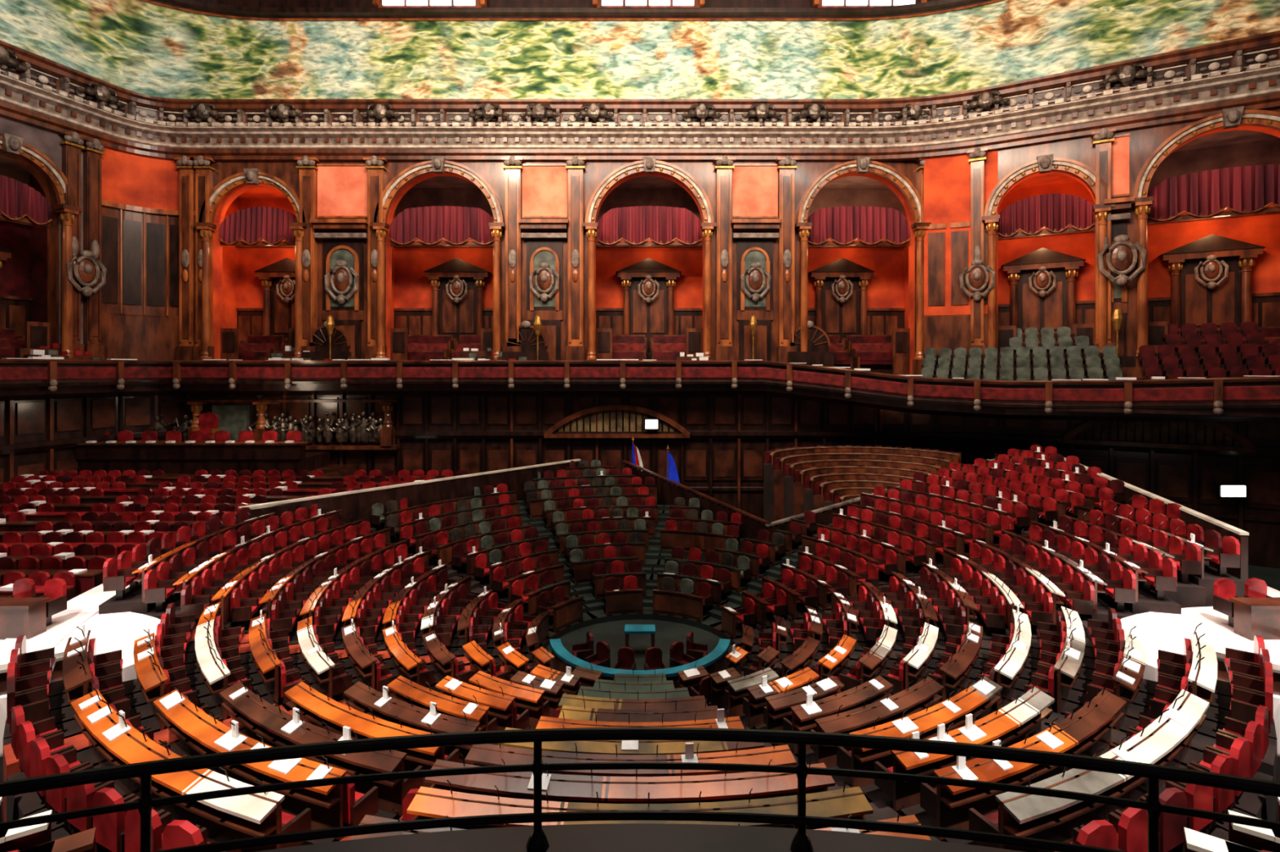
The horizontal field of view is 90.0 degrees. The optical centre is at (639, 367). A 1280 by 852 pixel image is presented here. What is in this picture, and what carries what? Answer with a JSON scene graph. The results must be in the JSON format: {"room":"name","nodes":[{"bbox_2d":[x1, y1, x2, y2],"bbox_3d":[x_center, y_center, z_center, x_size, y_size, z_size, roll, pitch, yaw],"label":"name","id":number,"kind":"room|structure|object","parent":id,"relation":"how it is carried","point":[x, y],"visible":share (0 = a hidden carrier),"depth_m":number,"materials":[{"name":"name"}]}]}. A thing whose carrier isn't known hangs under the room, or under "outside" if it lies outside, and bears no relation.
{"room":"assembly chamber","nodes":[
{"label":"assembly chamber","id":0,"kind":"room"},
{"bbox_2d":[0,116,97,351],"bbox_3d":[-29.314,-5.250,24.345,0.800,11.500,15.600,0,0,17],"label":"wall","id":1,"kind":"structure","parent":0,"point":[46,142],"depth_m":30.01,"materials":[{"name":"brown wood"}]},
{"bbox_2d":[0,395,191,482],"bbox_3d":[-30.638,4.500,13.127,2.908,8.000,43.871,0,0,15],"label":"wall","id":2,"kind":"structure","parent":0,"point":[36,436],"depth_m":30.02,"materials":[{"name":"brown wood"}]},
{"bbox_2d":[97,147,199,360],"bbox_3d":[-25.118,-5.250,33.056,4.456,11.500,0.968,0,0,-35],"label":"wall","id":3,"kind":"structure","parent":0,"point":[140,195],"depth_m":33.05,"materials":[{"name":"brown wood"}]},
{"bbox_2d":[177,395,913,522],"bbox_3d":[-5.136,4.500,33.683,38.939,8.000,0.662,0,0,0],"label":"wall","id":4,"kind":"structure","parent":0,"point":[722,459],"depth_m":33.87,"materials":[{"name":"brown wood"}]},
{"bbox_2d":[149,399,399,449],"bbox_3d":[-19.950,3.000,33.550,14.500,2.600,0.700,0,0,0],"label":"relief","id":5,"kind":"object","parent":4,"relation":"attached to","point":[233,419],"visible":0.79,"depth_m":33.43,"materials":[{"name":"brown metal"}]},
{"bbox_2d":[544,404,689,438],"label":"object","id":6,"kind":"object","parent":4,"relation":"in","point":[548,434],"depth_m":33.62,"materials":[{"name":"brown wood"}]},
{"bbox_2d":[644,417,659,431],"bbox_3d":[0.600,2.980,33.575,0.800,0.640,0.650,0,0,0],"label":"lit sign","id":7,"kind":"object","parent":6,"relation":"attached to","point":[650,424],"visible":1,"depth_m":33.25,"materials":[{"name":"white plastic"}]},
{"bbox_2d":[199,160,918,374],"bbox_3d":[-4.700,-5.250,34.400,39.000,11.500,0.800,0,0,0],"label":"wall","id":8,"kind":"structure","parent":0,"point":[806,173],"depth_m":34.00,"materials":[{"name":"brown wood"}]},
{"bbox_2d":[0,727,1279,851],"bbox_3d":[0.000,2.370,-0.810,12.000,2.259,6.380,0,0,0],"label":"railing","id":9,"kind":"object","parent":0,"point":[593,837],"visible":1,"depth_m":2.15,"materials":[{"name":"black metal"}]},
{"bbox_2d":[545,564,1279,670],"bbox_3d":[0.000,8.500,13.000,70.000,0.001,42.000,0,0,0],"label":"floor","id":10,"kind":"structure","parent":0,"point":[612,633],"depth_m":20.28,"materials":[{"name":"green carpet"}]},
{"bbox_2d":[0,577,160,851],"bbox_3d":[-16.893,6.505,11.454,17.756,3.990,20.405,0,0,-22],"label":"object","id":11,"kind":"structure","parent":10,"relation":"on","point":[47,621],"depth_m":13.50,"materials":[{"name":"white carpet"}]},
{"bbox_2d":[72,412,359,476],"bbox_3d":[-21.690,5.350,31.810,14.020,6.100,3.380,0,0,0],"label":"dais","id":12,"kind":"object","parent":10,"relation":"on","point":[175,457],"visible":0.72,"depth_m":30.60,"materials":[{"name":"brown wood"}]},
{"bbox_2d":[0,469,470,601],"bbox_3d":[-19.076,6.590,23.050,23.847,3.820,13.900,0,0,0],"label":"seats","id":13,"kind":"object","parent":10,"relation":"on","point":[66,526],"visible":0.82,"depth_m":23.64,"materials":[{"name":"fabric"}]},
{"bbox_2d":[631,435,643,471],"bbox_3d":[-0.130,5.025,31.909,0.939,3.150,0.462,0,0,22],"label":"flag","id":14,"kind":"object","parent":10,"relation":"on","point":[636,457],"visible":0.52,"depth_m":31.93,"materials":[{"name":"multicoloured fabric"}]},
{"bbox_2d":[3,444,1276,851],"bbox_3d":[2.330,6.338,20.041,24.596,6.034,31.472,0,0,41],"label":"seating","id":15,"kind":"object","parent":10,"relation":"on","point":[985,602],"visible":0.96,"depth_m":13.45,"materials":[{"name":"fabric"}]},
{"bbox_2d":[549,624,730,688],"bbox_3d":[0.000,8.000,17.605,5.121,1.000,3.210,0,0,0],"label":"table","id":16,"kind":"object","parent":10,"relation":"on","point":[583,655],"visible":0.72,"depth_m":17.28,"materials":[{"name":"teal leather"},{"name":"dark red leather"},{"name":"dark wood"}]},
{"bbox_2d":[666,444,679,484],"bbox_3d":[1.570,5.325,30.809,0.939,3.150,0.462,0,0,22],"label":"flag","id":17,"kind":"object","parent":10,"relation":"on","point":[672,473],"visible":0.57,"depth_m":30.90,"materials":[{"name":"blue fabric"}]},
{"bbox_2d":[237,457,1248,582],"bbox_3d":[2.494,6.091,24.765,29.695,4.718,12.778,0,0,9],"label":"parapet","id":18,"kind":"object","parent":10,"relation":"on","point":[359,505],"visible":0.24,"depth_m":25.39,"materials":[{"name":"brown wood"}]},
{"bbox_2d":[763,445,960,526],"bbox_3d":[10.300,6.230,30.820,9.265,4.540,3.561,0,0,0],"label":"curved tribune","id":19,"kind":"object","parent":10,"relation":"on","point":[797,480],"visible":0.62,"depth_m":30.27,"materials":[{"name":"wood"}]},
{"bbox_2d":[1120,577,1279,851],"bbox_3d":[15.795,6.505,7.920,16.505,3.990,14.803,0,0,30],"label":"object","id":20,"kind":"structure","parent":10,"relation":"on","point":[1233,621],"depth_m":13.50,"materials":[{"name":"white carpet"}]},
{"bbox_2d":[924,151,997,364],"bbox_3d":[16.442,-5.250,32.872,3.402,11.500,0.242,0,0,23],"label":"wall","id":21,"kind":"structure","parent":0,"point":[947,180],"depth_m":33.13,"materials":[{"name":"brown wood"}]},
{"bbox_2d":[853,405,1279,568],"bbox_3d":[28.332,4.500,15.871,12.396,8.000,48.427,0,0,-29],"label":"wall","id":22,"kind":"structure","parent":0,"point":[1186,477],"depth_m":28.76,"materials":[{"name":"brown wood"}]},
{"bbox_2d":[0,356,1279,422],"bbox_3d":[0.104,1.000,17.411,69.061,2.900,34.378,0,0,0],"label":"gallery balcony","id":23,"kind":"object","parent":22,"relation":"attached to","point":[31,378],"visible":1,"depth_m":31.97,"materials":[{"name":"brown wood"}]},
{"bbox_2d":[0,131,106,359],"bbox_3d":[-29.884,-5.305,26.113,4.294,11.610,12.460,0,0,17],"label":"arcade","id":24,"kind":"object","parent":23,"relation":"on","point":[25,211],"visible":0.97,"depth_m":30.59,"materials":[{"name":"brown wood"}]},
{"bbox_2d":[14,343,711,360],"bbox_3d":[-12.400,-0.319,32.930,32.089,1.638,4.973,0,0,-9],"label":"desks","id":25,"kind":"object","parent":23,"relation":"on","point":[42,351],"visible":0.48,"depth_m":32.95,"materials":[{"name":"brown wood"}]},
{"bbox_2d":[173,155,931,377],"bbox_3d":[-4.330,-5.305,35.240,40.180,11.610,4.720,0,0,0],"label":"arcade","id":26,"kind":"object","parent":23,"relation":"on","point":[649,232],"visible":0.97,"depth_m":34.02,"materials":[{"name":"brown wood"}]},
{"bbox_2d":[302,320,833,367],"bbox_3d":[-3.750,-0.975,33.500,27.600,2.950,0.600,0,0,0],"label":"chairs","id":27,"kind":"object","parent":23,"relation":"on","point":[819,342],"visible":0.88,"depth_m":33.65,"materials":[{"name":"dark walnut"},{"name":"oak"},{"name":"dark red leather"}]},
{"bbox_2d":[919,321,1279,417],"bbox_3d":[20.453,-0.050,28.566,14.339,3.900,9.716,0,0,0],"label":"seats","id":28,"kind":"object","parent":23,"relation":"on","point":[1212,357],"depth_m":28.56,"materials":[{"name":"grey fabric"}]},
{"bbox_2d":[959,106,1279,367],"bbox_3d":[23.351,-5.305,30.566,14.313,11.610,4.720,0,0,30],"label":"arcade","id":29,"kind":"object","parent":23,"relation":"on","point":[1208,212],"visible":0.88,"depth_m":30.60,"materials":[{"name":"brown wood"}]},
{"bbox_2d":[1061,421,1256,453],"label":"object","id":30,"kind":"object","parent":22,"relation":"in","point":[1239,440],"depth_m":28.69,"materials":[{"name":"brown wood"}]},
{"bbox_2d":[1214,483,1246,498],"bbox_3d":[25.200,5.280,27.475,1.160,0.640,0.650,0,0,0],"label":"lit sign","id":31,"kind":"object","parent":22,"relation":"attached to","point":[1222,491],"visible":1,"depth_m":27.15,"materials":[{"name":"white plastic"}]},
{"bbox_2d":[997,108,1279,355],"bbox_3d":[23.019,-5.250,29.787,13.700,11.500,0.800,0,0,30],"label":"wall","id":32,"kind":"structure","parent":0,"point":[1144,142],"depth_m":29.55,"materials":[{"name":"brown wood"}]},
{"bbox_3d":[0.000,-6.100,-8.100,70.000,29.200,0.200,0,0,0],"label":"wall","id":33,"kind":"structure","parent":0,"visible":0},
{"bbox_2d":[372,0,487,8],"bbox_3d":[-11.000,-19.650,33.550,5.840,1.700,0.500,0,0,0],"label":"window","id":34,"kind":"structure","parent":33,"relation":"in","point":[380,4],"depth_m":33.45,"materials":[{"name":"white glass"}]},
{"bbox_2d":[141,0,1003,20],"bbox_3d":[0.000,-19.520,12.970,70.000,2.360,42.061,0,0,0],"label":"ceiling","id":35,"kind":"structure","parent":33,"relation":"attached to","point":[255,10],"depth_m":33.73,"materials":[{"name":"brown wood"}]},
{"bbox_2d":[0,0,1279,99],"bbox_3d":[0.000,-16.125,12.989,69.960,4.850,41.983,0,0,0],"label":"painted frieze","id":36,"kind":"object","parent":33,"relation":"attached to","point":[140,46],"visible":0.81,"depth_m":33.98},
{"bbox_2d":[0,31,1279,162],"bbox_3d":[-0.052,-12.375,12.968,70.247,2.950,42.552,0,0,0],"label":"crown molding","id":37,"kind":"structure","parent":33,"relation":"attached to","point":[1193,84],"depth_m":32.99,"materials":[{"name":"brown wood"}]},
{"bbox_2d":[592,0,704,8],"bbox_3d":[0.450,-19.650,33.550,5.840,1.700,0.500,0,0,0],"label":"window","id":38,"kind":"structure","parent":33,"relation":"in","point":[598,4],"depth_m":33.45,"materials":[{"name":"white glass"}]},
{"bbox_2d":[812,0,926,8],"bbox_3d":[12.000,-19.650,33.550,5.840,1.700,0.500,0,0,0],"label":"window","id":39,"kind":"structure","parent":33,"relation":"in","point":[819,4],"depth_m":33.42,"materials":[{"name":"white glass"}]}
]}

